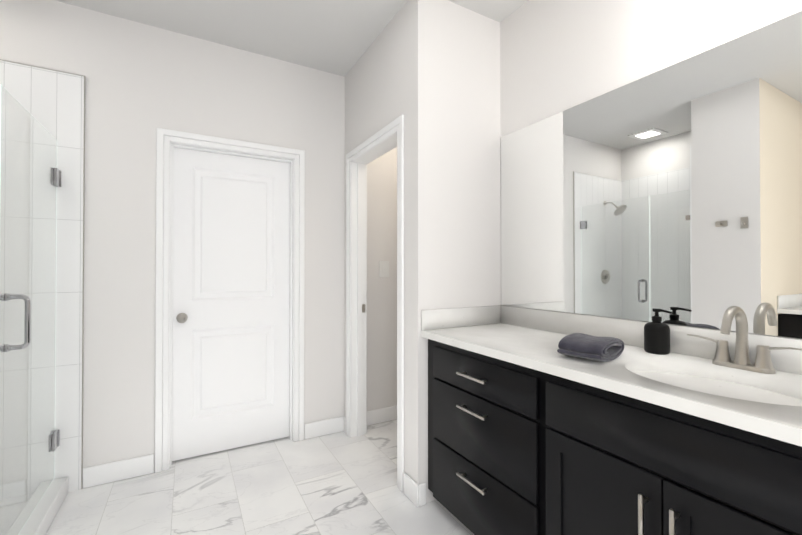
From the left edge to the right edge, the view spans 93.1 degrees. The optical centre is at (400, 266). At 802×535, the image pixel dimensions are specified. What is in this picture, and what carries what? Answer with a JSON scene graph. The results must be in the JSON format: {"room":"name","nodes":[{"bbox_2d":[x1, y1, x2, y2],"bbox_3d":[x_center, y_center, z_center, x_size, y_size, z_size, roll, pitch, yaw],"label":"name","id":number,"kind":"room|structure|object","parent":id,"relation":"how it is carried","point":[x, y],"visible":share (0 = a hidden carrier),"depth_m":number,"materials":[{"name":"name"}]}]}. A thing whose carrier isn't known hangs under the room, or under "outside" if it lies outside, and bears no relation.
{"room":"bathroom","nodes":[
{"label":"bathroom","id":0,"kind":"room"},
{"bbox_2d":[0,0,396,471],"bbox_3d":[-1.306,-0.107,2.510,4.450,2.730,0.120,0,-1,-29],"label":"wall","id":1,"kind":"structure","parent":0,"point":[143,82],"depth_m":2.32,"materials":[{"name":"white paint"}]},
{"bbox_2d":[0,59,84,491],"bbox_3d":[-2.201,0.085,1.929,0.921,2.338,0.012,0,-1,-29],"label":"wall tile","id":2,"kind":"structure","parent":1,"relation":"attached to","point":[51,101],"depth_m":2.12,"materials":[{"name":"white tile"}]},
{"bbox_2d":[82,454,153,487],"bbox_3d":[-1.651,1.199,2.229,0.340,0.115,0.012,0,-1,-29],"label":"baseboard","id":3,"kind":"structure","parent":1,"relation":"attached to","point":[101,474],"depth_m":2.22,"materials":[{"name":"white"}]},
{"bbox_2d":[155,128,304,472],"bbox_3d":[-1.132,0.206,2.597,0.912,2.106,0.137,0,-1,-29],"label":"door frame","id":4,"kind":"structure","parent":1,"relation":"attached to","point":[164,137],"depth_m":2.41,"materials":[{"name":"white wood"}]},
{"bbox_2d":[172,147,289,460],"bbox_3d":[-1.134,0.240,2.600,0.752,2.015,0.108,0,-1,-29],"label":"door","id":5,"kind":"structure","parent":1,"relation":"in","point":[231,258],"depth_m":2.60,"materials":[{"name":"white wood"}]},
{"bbox_2d":[304,416,343,438],"bbox_3d":[-0.568,1.204,2.839,0.310,0.115,0.012,0,-1,-29],"label":"baseboard","id":6,"kind":"structure","parent":1,"relation":"attached to","point":[323,427],"depth_m":2.83,"materials":[{"name":"white"}]},
{"bbox_2d":[367,405,396,425],"bbox_3d":[0.117,1.207,3.224,1.020,0.115,0.012,0,-1,-29],"label":"baseboard","id":7,"kind":"structure","parent":1,"relation":"attached to","point":[381,415],"depth_m":3.06,"materials":[{"name":"white"}]},
{"bbox_2d":[45,419,473,534],"bbox_3d":[-0.284,1.293,0.635,4.700,0.100,4.530,0,-1,-29],"label":"floor","id":8,"kind":"structure","parent":0,"point":[340,483],"depth_m":2.06,"materials":[{"name":"tile"}]},
{"bbox_2d":[19,477,67,534],"bbox_3d":[-1.635,1.207,1.608,0.124,0.088,1.088,0,-1,-29],"label":"sill","id":9,"kind":"structure","parent":8,"relation":"on","point":[41,517],"depth_m":1.84,"materials":[{"name":"white"}]},
{"bbox_2d":[0,84,60,534],"bbox_3d":[-1.635,0.231,1.616,0.154,1.859,1.089,0,-1,-29],"label":"glass","id":10,"kind":"object","parent":9,"relation":"on","point":[30,177],"visible":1,"depth_m":1.69,"materials":[{"name":"clear glass"}]},
{"bbox_2d":[423,337,801,534],"bbox_3d":[0.941,0.811,1.081,0.576,0.871,2.418,0,-1,-29],"label":"bathroom vanity","id":11,"kind":"object","parent":8,"relation":"on","point":[532,430],"depth_m":1.21,"materials":[{"name":"black painted wood"},{"name":"quartz"},{"name":"brushed nickel"}]},
{"bbox_2d":[421,321,801,444],"bbox_3d":[0.947,0.346,1.082,0.568,0.035,2.430,0,-1,-29],"label":"countertop","id":12,"kind":"structure","parent":11,"relation":"on","point":[535,348],"depth_m":1.19,"materials":[{"name":"white stone"}]},
{"bbox_2d":[557,333,623,361],"bbox_3d":[0.692,0.292,1.383,0.207,0.077,0.153,0,-1,-39],"label":"folded towel","id":13,"kind":"object","parent":12,"relation":"on","point":[590,347],"visible":1,"depth_m":1.33,"materials":[{"name":"grey fabric"}]},
{"bbox_2d":[501,305,801,372],"bbox_3d":[1.187,0.277,1.217,0.018,0.104,2.430,0,-1,-29],"label":"backsplash","id":14,"kind":"structure","parent":12,"relation":"on","point":[630,332],"depth_m":1.56,"materials":[{"name":"white stone"}]},
{"bbox_2d":[644,308,671,354],"bbox_3d":[0.985,0.247,1.452,0.084,0.169,0.098,0,-1,-29],"label":"soap dispenser","id":15,"kind":"object","parent":12,"relation":"on","point":[656,336],"visible":1,"depth_m":1.43,"materials":[{"name":"black plastic"}]},
{"bbox_2d":[625,365,801,408],"bbox_3d":[0.905,0.436,1.105,0.339,0.168,0.484,0,-1,-29],"label":"sink","id":16,"kind":"object","parent":12,"relation":"in","point":[787,398],"depth_m":1.16,"materials":[{"name":"white ceramic"}]},
{"bbox_2d":[687,306,801,373],"bbox_3d":[1.060,0.227,1.206,0.158,0.204,0.296,0,-1,-29],"label":"faucet","id":17,"kind":"object","parent":12,"relation":"on","point":[761,364],"visible":1,"depth_m":1.22,"materials":[{"name":"silver metal"}]},
{"bbox_2d":[55,0,527,76],"bbox_3d":[-0.284,-1.537,0.658,4.700,0.100,4.530,0,-1,-29],"label":"ceiling","id":18,"kind":"structure","parent":0,"point":[337,37],"depth_m":2.28,"materials":[{"name":"white paint"}]},
{"bbox_2d":[344,0,436,502],"bbox_3d":[-0.120,-0.107,2.495,0.120,2.730,1.070,0,-1,-29],"label":"wall","id":19,"kind":"structure","parent":0,"point":[390,76],"depth_m":2.06,"materials":[{"name":"white paint"}]},
{"bbox_2d":[344,416,345,432],"bbox_3d":[-0.424,1.204,2.887,0.012,0.115,0.043,0,-1,-29],"label":"baseboard","id":20,"kind":"structure","parent":19,"relation":"attached to","point":[344,424],"depth_m":2.88,"materials":[{"name":"white"}]},
{"bbox_2d":[346,115,403,491],"bbox_3d":[-0.140,0.206,2.527,0.152,2.106,0.862,0,-1,-29],"label":"door frame","id":21,"kind":"structure","parent":19,"relation":"attached to","point":[358,295],"depth_m":2.81,"materials":[{"name":"white wood"}]},
{"bbox_2d":[403,473,418,506],"bbox_3d":[0.053,1.197,2.039,0.012,0.115,0.150,0,-1,-29],"label":"baseboard","id":22,"kind":"structure","parent":19,"relation":"attached to","point":[411,489],"depth_m":2.02,"materials":[{"name":"white"}]},
{"bbox_2d":[419,482,425,505],"bbox_3d":[0.112,1.197,1.993,0.043,0.115,0.012,0,-1,-29],"label":"baseboard","id":23,"kind":"structure","parent":19,"relation":"attached to","point":[422,494],"depth_m":1.99,"materials":[{"name":"white"}]},
{"bbox_2d":[437,0,500,308],"bbox_3d":[0.661,-0.108,2.390,1.140,2.730,0.120,0,-1,-29],"label":"wall","id":24,"kind":"structure","parent":0,"point":[468,177],"depth_m":2.17,"materials":[{"name":"white paint"}]},
{"bbox_2d":[421,305,500,328],"bbox_3d":[0.348,0.285,2.129,0.548,0.104,0.018,0,-1,-29],"label":"backsplash","id":25,"kind":"structure","parent":24,"relation":"attached to","point":[482,315],"depth_m":2.10,"materials":[{"name":"white stone"}]},
{"bbox_2d":[500,0,801,339],"bbox_3d":[1.429,-0.119,0.929,0.127,2.730,3.180,0,-1,-29],"label":"vanity mirror","id":26,"kind":"object","parent":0,"point":[675,189],"depth_m":1.53,"materials":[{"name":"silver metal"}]}
]}

